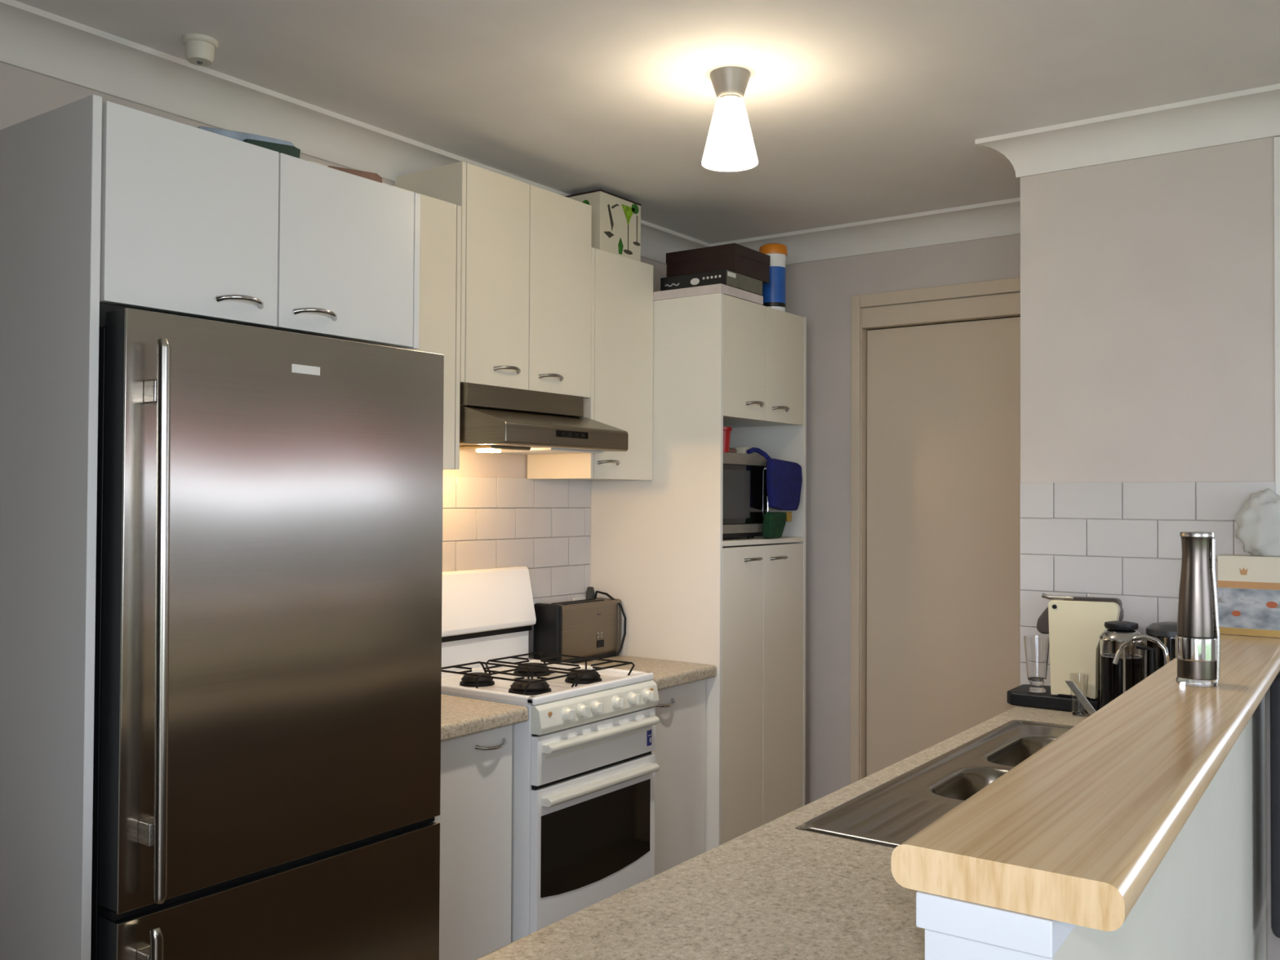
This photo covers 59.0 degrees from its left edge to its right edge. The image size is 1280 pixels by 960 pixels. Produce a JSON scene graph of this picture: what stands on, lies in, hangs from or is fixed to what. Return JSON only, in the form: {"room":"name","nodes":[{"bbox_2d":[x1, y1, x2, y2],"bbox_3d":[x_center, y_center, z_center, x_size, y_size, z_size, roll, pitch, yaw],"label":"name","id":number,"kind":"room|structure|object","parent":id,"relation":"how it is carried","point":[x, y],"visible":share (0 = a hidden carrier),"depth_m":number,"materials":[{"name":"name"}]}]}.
{"room":"kitchen","nodes":[
{"label":"kitchen","id":0,"kind":"room"},
{"bbox_2d":[0,62,666,658],"bbox_3d":[-1.917,0.232,1.555,0.110,2.410,7.500,0,-1,36],"label":"wall","id":1,"kind":"structure","parent":0,"point":[494,516],"depth_m":3.53,"materials":[{"name":"paint"}]},
{"bbox_2d":[0,0,710,264],"bbox_3d":[-1.837,-0.925,1.519,0.094,0.098,7.295,0,-1,36],"label":"trim","id":2,"kind":"structure","parent":1,"relation":"attached to","point":[33,39],"depth_m":2.67,"materials":[{"name":"paint"}]},
{"bbox_2d":[307,160,461,469],"bbox_3d":[-0.735,-0.385,2.898,0.268,0.706,0.500,0,-1,36],"label":"upper cabinet","id":3,"kind":"object","parent":1,"relation":"attached to","point":[440,222],"visible":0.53,"depth_m":2.98,"materials":[{"name":"beige laminate"}]},
{"bbox_2d":[394,160,591,398],"bbox_3d":[-0.411,-0.554,3.326,0.296,0.594,0.563,0,-1,36],"label":"upper cabinet","id":4,"kind":"object","parent":1,"relation":"attached to","point":[526,279],"visible":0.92,"depth_m":3.21,"materials":[{"name":"beige laminate"}]},
{"bbox_2d":[459,382,628,454],"bbox_3d":[-0.358,-0.166,3.275,0.418,0.178,0.542,0,-1,36],"label":"range hood","id":5,"kind":"object","parent":1,"relation":"attached to","point":[493,419],"visible":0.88,"depth_m":3.13,"materials":[{"name":"metal"}]},
{"bbox_2d":[459,444,530,453],"bbox_3d":[-0.434,-0.087,3.169,0.200,0.016,0.160,0,-1,36],"label":"lamp","id":6,"kind":"object","parent":5,"relation":"attached to","point":[478,448],"depth_m":3.12,"materials":[{"name":"white plastic"}]},
{"bbox_2d":[573,586,595,600],"bbox_3d":[-0.187,0.417,3.841,0.038,0.105,0.087,0,-1,36],"label":"plug","id":7,"kind":"object","parent":1,"relation":"attached to","point":[590,593],"visible":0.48,"depth_m":3.85,"materials":[{"name":"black plastic"}]},
{"bbox_2d":[527,247,653,479],"bbox_3d":[-0.151,-0.358,3.687,0.296,0.714,0.330,0,-1,36],"label":"upper cabinet","id":8,"kind":"object","parent":1,"relation":"attached to","point":[621,397],"visible":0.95,"depth_m":3.60,"materials":[{"name":"beige laminate"}]},
{"bbox_2d":[564,189,641,262],"bbox_3d":[-0.140,-0.814,3.695,0.196,0.196,0.222,0,-1,36],"label":"box","id":9,"kind":"object","parent":8,"relation":"on","point":[615,220],"visible":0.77,"depth_m":3.61,"materials":[{"name":"white cardboard"}]},
{"bbox_2d":[582,200,589,204],"bbox_3d":[-0.173,-0.872,3.584,0.032,0.032,0.001,0,-1,36],"label":"print","id":10,"kind":"object","parent":9,"relation":"attached to","point":[587,202],"depth_m":3.58,"materials":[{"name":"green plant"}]},
{"bbox_2d":[604,231,613,238],"bbox_3d":[-0.099,-0.779,3.585,0.001,0.022,0.056,0,-1,36],"label":"print","id":11,"kind":"object","parent":9,"relation":"attached to","point":[607,234],"depth_m":3.59},
{"bbox_2d":[607,204,613,231],"bbox_3d":[-0.093,-0.834,3.592,0.001,0.084,0.032,0,-1,36],"label":"print","id":12,"kind":"object","parent":9,"relation":"on","point":[610,206],"depth_m":3.59},
{"bbox_2d":[617,237,623,254],"bbox_3d":[-0.062,-0.754,3.636,0.001,0.055,0.028,0,-1,36],"label":"print","id":13,"kind":"object","parent":9,"relation":"attached to","point":[620,240],"depth_m":3.64,"materials":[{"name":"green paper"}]},
{"bbox_2d":[627,224,628,249],"bbox_3d":[-0.038,-0.787,3.669,0.001,0.085,0.005,0,-1,36],"label":"print","id":14,"kind":"object","parent":9,"relation":"on","point":[628,224],"depth_m":3.67},
{"bbox_2d":[623,249,632,254],"bbox_3d":[-0.039,-0.740,3.668,0.001,0.014,0.050,0,-1,36],"label":"print","id":15,"kind":"object","parent":9,"relation":"attached to","point":[625,251],"depth_m":3.67},
{"bbox_2d":[621,204,635,224],"bbox_3d":[-0.038,-0.859,3.670,0.001,0.060,0.075,0,-1,36],"label":"print","id":16,"kind":"object","parent":9,"relation":"attached to","point":[628,211],"depth_m":3.67},
{"bbox_2d":[631,203,638,213],"bbox_3d":[-0.016,-0.888,3.701,0.001,0.033,0.040,0,-1,36],"label":"print","id":17,"kind":"object","parent":9,"relation":"on","point":[634,206],"depth_m":3.70,"materials":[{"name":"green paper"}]},
{"bbox_2d":[633,241,639,245],"bbox_3d":[-0.011,-0.775,3.707,0.001,0.012,0.040,0,-1,36],"label":"print","id":18,"kind":"object","parent":9,"relation":"attached to","point":[635,243],"depth_m":3.71},
{"bbox_2d":[636,215,637,242],"bbox_3d":[-0.010,-0.824,3.709,0.001,0.088,0.005,0,-1,36],"label":"print","id":19,"kind":"object","parent":9,"relation":"on","point":[637,215],"depth_m":3.71},
{"bbox_2d":[14,0,1279,244],"bbox_3d":[1.318,-1.018,0.921,6.120,0.100,10.200,0,-1,36],"label":"ceiling","id":20,"kind":"structure","parent":0,"point":[857,110],"depth_m":2.63,"materials":[{"name":"paint"}]},
{"bbox_2d":[182,33,217,66],"bbox_3d":[-0.955,-0.928,2.452,0.074,0.050,0.074,0,-1,36],"label":"smoke detector","id":21,"kind":"object","parent":20,"relation":"attached to","point":[200,49],"visible":1,"depth_m":2.43,"materials":[{"name":"plastic"}]},
{"bbox_2d":[702,66,758,171],"bbox_3d":[0.209,-0.840,2.628,0.130,0.209,0.130,0,-1,36],"label":"ceiling light","id":22,"kind":"object","parent":20,"relation":"attached to","point":[730,145],"visible":1,"depth_m":2.59,"materials":[{"name":"white glass"}]},
{"bbox_2d":[785,234,1020,804],"bbox_3d":[0.867,0.289,4.105,1.460,2.410,0.100,0,-1,36],"label":"wall","id":23,"kind":"structure","parent":0,"point":[820,291],"depth_m":4.16,"materials":[{"name":"paint"}]},
{"bbox_2d":[710,197,1020,265],"bbox_3d":[0.816,-0.869,4.046,1.460,0.098,0.094,0,-1,36],"label":"trim","id":24,"kind":"structure","parent":23,"relation":"attached to","point":[1001,218],"depth_m":3.99,"materials":[{"name":"paint"}]},
{"bbox_2d":[850,277,1020,783],"bbox_3d":[1.126,0.409,3.910,0.808,2.165,0.125,0,-1,36],"label":"door","id":25,"kind":"structure","parent":23,"relation":"in","point":[935,420],"depth_m":3.97,"materials":[{"name":"paint"}]},
{"bbox_2d":[915,693,1267,959],"bbox_3d":[0.897,0.927,1.879,0.123,1.060,2.133,0,-1,34],"label":"wall","id":26,"kind":"structure","parent":0,"point":[1206,899],"depth_m":1.67,"materials":[{"name":"paint"}]},
{"bbox_2d":[891,634,1279,931],"bbox_3d":[0.912,0.376,1.876,0.206,0.040,2.125,0,-1,34],"label":"bar","id":27,"kind":"object","parent":26,"relation":"on","point":[1075,833],"visible":0.81,"depth_m":1.19,"materials":[{"name":"brown wood"}]},
{"bbox_2d":[1175,531,1220,686],"bbox_3d":[0.980,0.224,1.988,0.069,0.267,0.069,0,-1,18],"label":"pepper mill","id":28,"kind":"object","parent":27,"relation":"on","point":[1197,638],"visible":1,"depth_m":1.97,"materials":[{"name":"silver metal"}]},
{"bbox_2d":[1217,554,1279,637],"bbox_3d":[1.473,0.278,2.725,0.136,0.190,0.070,0,-1,36],"label":"tissue box","id":29,"kind":"object","parent":27,"relation":"on","point":[1248,586],"visible":0.91,"depth_m":2.70,"materials":[{"name":"multicoloured cardboard"}]},
{"bbox_2d":[1231,610,1240,616],"bbox_3d":[1.431,0.320,2.712,0.020,0.014,0.001,0,-1,36],"label":"print","id":30,"kind":"object","parent":29,"relation":"on","point":[1234,613],"depth_m":2.71},
{"bbox_2d":[1239,567,1248,574],"bbox_3d":[1.446,0.218,2.706,0.018,0.018,0.002,0,-1,36],"label":"print","id":31,"kind":"object","parent":29,"relation":"on","point":[1242,571],"depth_m":2.71},
{"bbox_2d":[1217,587,1279,630],"bbox_3d":[1.454,0.307,2.698,0.134,0.094,0.002,0,-1,36],"label":"print","id":32,"kind":"object","parent":29,"relation":"on","point":[1238,608],"depth_m":2.70},
{"bbox_2d":[1235,488,1279,556],"bbox_3d":[1.508,0.101,2.706,0.151,0.162,0.080,0,-1,36],"label":"plastic bag","id":33,"kind":"object","parent":29,"relation":"on","point":[1258,522],"visible":1,"depth_m":2.69,"materials":[{"name":"white plastic"}]},
{"bbox_2d":[1266,601,1277,608],"bbox_3d":[1.492,0.295,2.669,0.024,0.016,0.001,0,-1,36],"label":"print","id":34,"kind":"object","parent":29,"relation":"attached to","point":[1268,604],"depth_m":2.67},
{"bbox_2d":[1019,136,1279,959],"bbox_3d":[2.275,0.299,4.283,0.620,2.410,3.380,0,-1,36],"label":"wall","id":35,"kind":"structure","parent":0,"point":[1148,349],"depth_m":2.92,"materials":[{"name":"paint"}]},
{"bbox_2d":[975,144,1020,180],"bbox_3d":[1.177,-0.878,3.378,0.094,0.098,0.759,0,-1,36],"label":"trim","id":36,"kind":"structure","parent":35,"relation":"attached to","point":[1000,157],"depth_m":3.19,"materials":[{"name":"paint"}]},
{"bbox_2d":[974,83,1279,177],"bbox_3d":[1.274,-0.885,2.899,0.808,0.098,0.094,0,-1,36],"label":"trim","id":37,"kind":"structure","parent":35,"relation":"attached to","point":[1254,113],"depth_m":2.90,"materials":[{"name":"paint"}]},
{"bbox_2d":[1273,136,1279,495],"bbox_3d":[1.555,-0.180,2.751,0.014,1.310,0.024,0,-1,36],"label":"trim","id":38,"kind":"structure","parent":35,"relation":"attached to","point":[1276,140],"depth_m":2.75,"materials":[{"name":"paint"}]},
{"bbox_3d":[1.335,1.493,0.920,6.120,0.100,10.100,0,-1,36],"label":"floor","id":39,"kind":"structure","parent":0,"visible":0},
{"bbox_2d":[0,93,420,959],"bbox_3d":[-0.926,0.420,2.266,0.668,2.067,0.711,0,-1,36],"label":"cabinet","id":40,"kind":"object","parent":39,"relation":"on","point":[105,206],"visible":1,"depth_m":1.92,"materials":[{"name":"white laminate"}]},
{"bbox_2d":[196,126,300,158],"bbox_3d":[-0.840,-0.638,2.205,0.272,0.052,0.220,0,-1,36],"label":"plastic tray","id":41,"kind":"object","parent":40,"relation":"on","point":[282,146],"visible":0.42,"depth_m":2.15,"materials":[{"name":"teal plastic"}]},
{"bbox_2d":[328,165,382,182],"bbox_3d":[-0.674,-0.630,2.412,0.200,0.045,0.149,0,-1,36],"label":"cardboard sleeve","id":42,"kind":"object","parent":40,"relation":"on","point":[373,176],"visible":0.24,"depth_m":2.37,"materials":[{"name":"brown cardboard"}]},
{"bbox_2d":[90,307,444,959],"bbox_3d":[-0.870,0.593,2.257,0.708,1.722,0.703,0,-1,36],"label":"refrigerator","id":43,"kind":"object","parent":39,"relation":"on","point":[267,766],"visible":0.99,"depth_m":2.01,"materials":[{"name":"metal"}]},
{"bbox_2d":[432,724,512,959],"bbox_3d":[-0.636,1.038,2.813,0.511,0.852,0.464,0,-1,36],"label":"base cabinet","id":44,"kind":"object","parent":39,"relation":"on","point":[474,819],"visible":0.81,"depth_m":2.75,"materials":[{"name":"white laminate"}]},
{"bbox_2d":[440,693,528,742],"bbox_3d":[-0.630,0.590,2.816,0.518,0.038,0.471,0,-1,36],"label":"countertop","id":45,"kind":"structure","parent":44,"relation":"on","point":[460,717],"depth_m":2.78,"materials":[{"name":"laminate"}]},
{"bbox_2d":[440,566,659,942],"bbox_3d":[-0.309,0.870,3.203,0.570,1.206,0.528,0,-1,36],"label":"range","id":46,"kind":"object","parent":39,"relation":"on","point":[584,766],"visible":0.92,"depth_m":3.07,"materials":[{"name":"white metal"}]},
{"bbox_2d":[441,658,653,705],"bbox_3d":[-0.308,0.567,3.208,0.483,0.023,0.528,0,-1,36],"label":"cooktop","id":47,"kind":"object","parent":46,"relation":"in","point":[607,683],"depth_m":3.10,"materials":[{"name":"white metal"}]},
{"bbox_2d":[651,679,705,875],"bbox_3d":[-0.079,1.054,3.589,0.511,0.852,0.362,0,-1,36],"label":"base cabinet","id":48,"kind":"object","parent":39,"relation":"on","point":[679,752],"visible":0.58,"depth_m":3.48,"materials":[{"name":"white laminate"}]},
{"bbox_2d":[576,654,716,690],"bbox_3d":[-0.073,0.606,3.593,0.518,0.038,0.364,0,-1,36],"label":"countertop","id":49,"kind":"structure","parent":48,"relation":"on","point":[667,673],"depth_m":3.54,"materials":[{"name":"laminate"}]},
{"bbox_2d":[533,590,626,663],"bbox_3d":[-0.194,0.480,3.689,0.129,0.215,0.340,0,-1,36],"label":"toaster","id":50,"kind":"object","parent":49,"relation":"on","point":[586,628],"visible":0.9,"depth_m":3.62,"materials":[{"name":"metal"}]},
{"bbox_2d":[589,293,806,852],"bbox_3d":[0.221,0.449,3.974,0.558,2.080,0.590,0,-1,36],"label":"cupboard","id":51,"kind":"object","parent":39,"relation":"on","point":[687,592],"visible":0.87,"depth_m":3.74,"materials":[{"name":"laminate"}]},
{"bbox_2d":[653,283,763,305],"bbox_3d":[0.147,-0.609,3.856,0.471,0.030,0.274,0,-1,36],"label":"flat box","id":52,"kind":"object","parent":51,"relation":"on","point":[715,288],"visible":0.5,"depth_m":3.69,"materials":[{"name":"white cardboard"}]},
{"bbox_2d":[660,269,762,296],"bbox_3d":[0.242,-0.651,3.810,0.260,0.052,0.239,0,-1,36],"label":"appliance box","id":53,"kind":"object","parent":52,"relation":"on","point":[725,277],"visible":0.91,"depth_m":3.72,"materials":[{"name":"black cardboard"}]},
{"bbox_2d":[690,271,735,284],"bbox_3d":[0.239,-0.656,3.702,0.139,0.032,0.058,0,-1,36],"label":"print","id":54,"kind":"object","parent":53,"relation":"attached to","point":[726,277],"depth_m":3.67},
{"bbox_2d":[666,243,770,284],"bbox_3d":[0.267,-0.724,3.862,0.274,0.096,0.237,0,-1,36],"label":"storage box","id":55,"kind":"object","parent":53,"relation":"on","point":[734,257],"visible":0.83,"depth_m":3.77,"materials":[{"name":"brown cardboard"}]},
{"bbox_2d":[726,270,762,295],"bbox_3d":[0.347,-0.652,3.736,0.002,0.047,0.231,0,-1,36],"label":"print","id":56,"kind":"object","parent":53,"relation":"attached to","point":[735,280],"depth_m":3.73},
{"bbox_2d":[722,452,768,537],"bbox_3d":[0.188,0.056,3.902,0.416,0.288,0.350,0,-1,36],"label":"microwave","id":57,"kind":"object","parent":51,"relation":"on","point":[744,494],"visible":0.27,"depth_m":3.79,"materials":[{"name":"grey plastic"}]},
{"bbox_2d":[723,426,732,452],"bbox_3d":[0.274,-0.133,3.789,0.068,0.086,0.068,0,-1,36],"label":"plastic cup","id":58,"kind":"object","parent":57,"relation":"on","point":[726,430],"visible":0.4,"depth_m":3.77,"materials":[{"name":"red plastic"}]},
{"bbox_2d":[728,448,737,453],"bbox_3d":[0.298,-0.099,3.899,0.072,0.022,0.072,0,-1,36],"label":"dish","id":59,"kind":"object","parent":57,"relation":"on","point":[731,450],"visible":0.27,"depth_m":3.87,"materials":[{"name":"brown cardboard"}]},
{"bbox_2d":[733,446,750,453],"bbox_3d":[0.353,-0.101,3.916,0.050,0.028,0.040,0,-1,36],"label":"carton","id":60,"kind":"object","parent":57,"relation":"on","point":[743,450],"visible":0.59,"depth_m":3.90,"materials":[{"name":"white cardboard"}]},
{"bbox_2d":[746,447,802,521],"bbox_3d":[0.471,0.017,3.948,0.089,0.255,0.250,0,-1,36],"label":"glove","id":61,"kind":"object","parent":57,"relation":"hanging from","point":[784,477],"visible":0.98,"depth_m":3.90,"materials":[{"name":"blue fabric"}]},
{"bbox_2d":[723,416,794,427],"bbox_3d":[0.209,-0.209,3.996,0.504,0.016,0.557,0,-1,36],"label":"shelf","id":62,"kind":"object","parent":51,"relation":"attached to","point":[728,421],"depth_m":3.95,"materials":[{"name":"white laminate"}]},
{"bbox_2d":[722,536,804,546],"bbox_3d":[0.215,0.210,3.984,0.522,0.016,0.557,0,-1,36],"label":"shelf","id":63,"kind":"object","parent":51,"relation":"attached to","point":[757,541],"depth_m":3.89,"materials":[{"name":"beige laminate"}]},
{"bbox_2d":[759,243,787,311],"bbox_3d":[0.471,-0.711,4.001,0.100,0.240,0.100,0,-1,36],"label":"tub","id":64,"kind":"object","parent":51,"relation":"on","point":[774,292],"visible":0.65,"depth_m":3.96,"materials":[{"name":"blue plastic"}]},
{"bbox_2d":[762,511,786,538],"bbox_3d":[0.463,0.155,3.892,0.038,0.090,0.118,0,-1,36],"label":"folded cloth","id":65,"kind":"object","parent":51,"relation":"on","point":[774,522],"visible":1,"depth_m":3.86,"materials":[{"name":"green fabric"}]},
{"bbox_2d":[1270,671,1279,937],"bbox_3d":[1.629,0.942,2.406,0.468,1.055,0.360,0,-1,36],"label":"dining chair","id":66,"kind":"object","parent":39,"relation":"on","point":[1275,686],"visible":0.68,"depth_m":2.40,"materials":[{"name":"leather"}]},
{"bbox_3d":[0.548,1.026,1.886,0.461,0.858,2.498,0,-1,36],"label":"base cabinet","id":67,"kind":"object","parent":39,"relation":"on","visible":0},
{"bbox_2d":[475,706,1089,959],"bbox_3d":[0.580,0.573,1.837,0.606,0.038,2.560,0,-1,36],"label":"countertop","id":68,"kind":"structure","parent":67,"relation":"on","point":[776,890],"depth_m":1.45,"materials":[{"name":"stone"}]},
{"bbox_2d":[795,720,1074,847],"bbox_3d":[0.717,0.645,2.122,0.376,0.180,1.095,0,-1,36],"label":"sink","id":69,"kind":"object","parent":68,"relation":"in","point":[889,814],"visible":0.3,"depth_m":2.08,"materials":[{"name":"metal"}]},
{"bbox_2d":[1007,593,1123,713],"bbox_3d":[1.101,0.430,2.865,0.305,0.287,0.168,0,-1,36],"label":"coffee machine","id":70,"kind":"object","parent":68,"relation":"on","point":[1073,625],"visible":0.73,"depth_m":2.80,"materials":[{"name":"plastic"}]},
{"bbox_2d":[1023,635,1048,693],"bbox_3d":[1.014,0.470,2.888,0.064,0.138,0.064,0,-1,36],"label":"glass","id":71,"kind":"object","parent":70,"relation":"on","point":[1036,647],"visible":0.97,"depth_m":2.87,"materials":[{"name":"clear glass"}]},
{"bbox_2d":[1007,684,1100,713],"bbox_3d":[1.070,0.557,2.884,0.230,0.034,0.168,0,-1,36],"label":"tray","id":72,"kind":"object","parent":70,"relation":"on","point":[1053,699],"depth_m":2.83,"materials":[{"name":"black plastic"}]},
{"bbox_2d":[1069,672,1088,715],"bbox_3d":[1.068,0.522,2.750,0.043,0.098,0.043,0,-1,36],"label":"glass","id":73,"kind":"object","parent":68,"relation":"on","point":[1081,680],"visible":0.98,"depth_m":2.73,"materials":[{"name":"clear glass"}]},
{"bbox_2d":[1065,680,1096,715],"bbox_3d":[1.066,0.529,2.716,0.087,0.084,0.004,0,-1,36],"label":"scraper","id":74,"kind":"object","parent":68,"relation":"on","point":[1084,701],"visible":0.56,"depth_m":2.72,"materials":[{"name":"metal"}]},
{"bbox_2d":[1098,620,1155,708],"bbox_3d":[1.136,0.450,2.622,0.134,0.240,0.098,0,-1,36],"label":"plunger","id":75,"kind":"object","parent":68,"relation":"on","point":[1115,679],"visible":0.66,"depth_m":2.60,"materials":[{"name":"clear glass"}]},
{"bbox_2d":[1112,634,1169,664],"bbox_3d":[1.086,0.449,2.436,0.128,0.232,0.036,0,-1,36],"label":"tap","id":76,"kind":"object","parent":68,"relation":"on","point":[1127,642],"visible":0.42,"depth_m":2.44,"materials":[{"name":"silver metal"}]},
{"bbox_2d":[1146,621,1177,676],"bbox_3d":[1.283,0.458,2.724,0.116,0.228,0.119,0,-1,36],"label":"canister","id":77,"kind":"object","parent":68,"relation":"on","point":[1166,632],"visible":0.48,"depth_m":2.69,"materials":[{"name":"black glass"}]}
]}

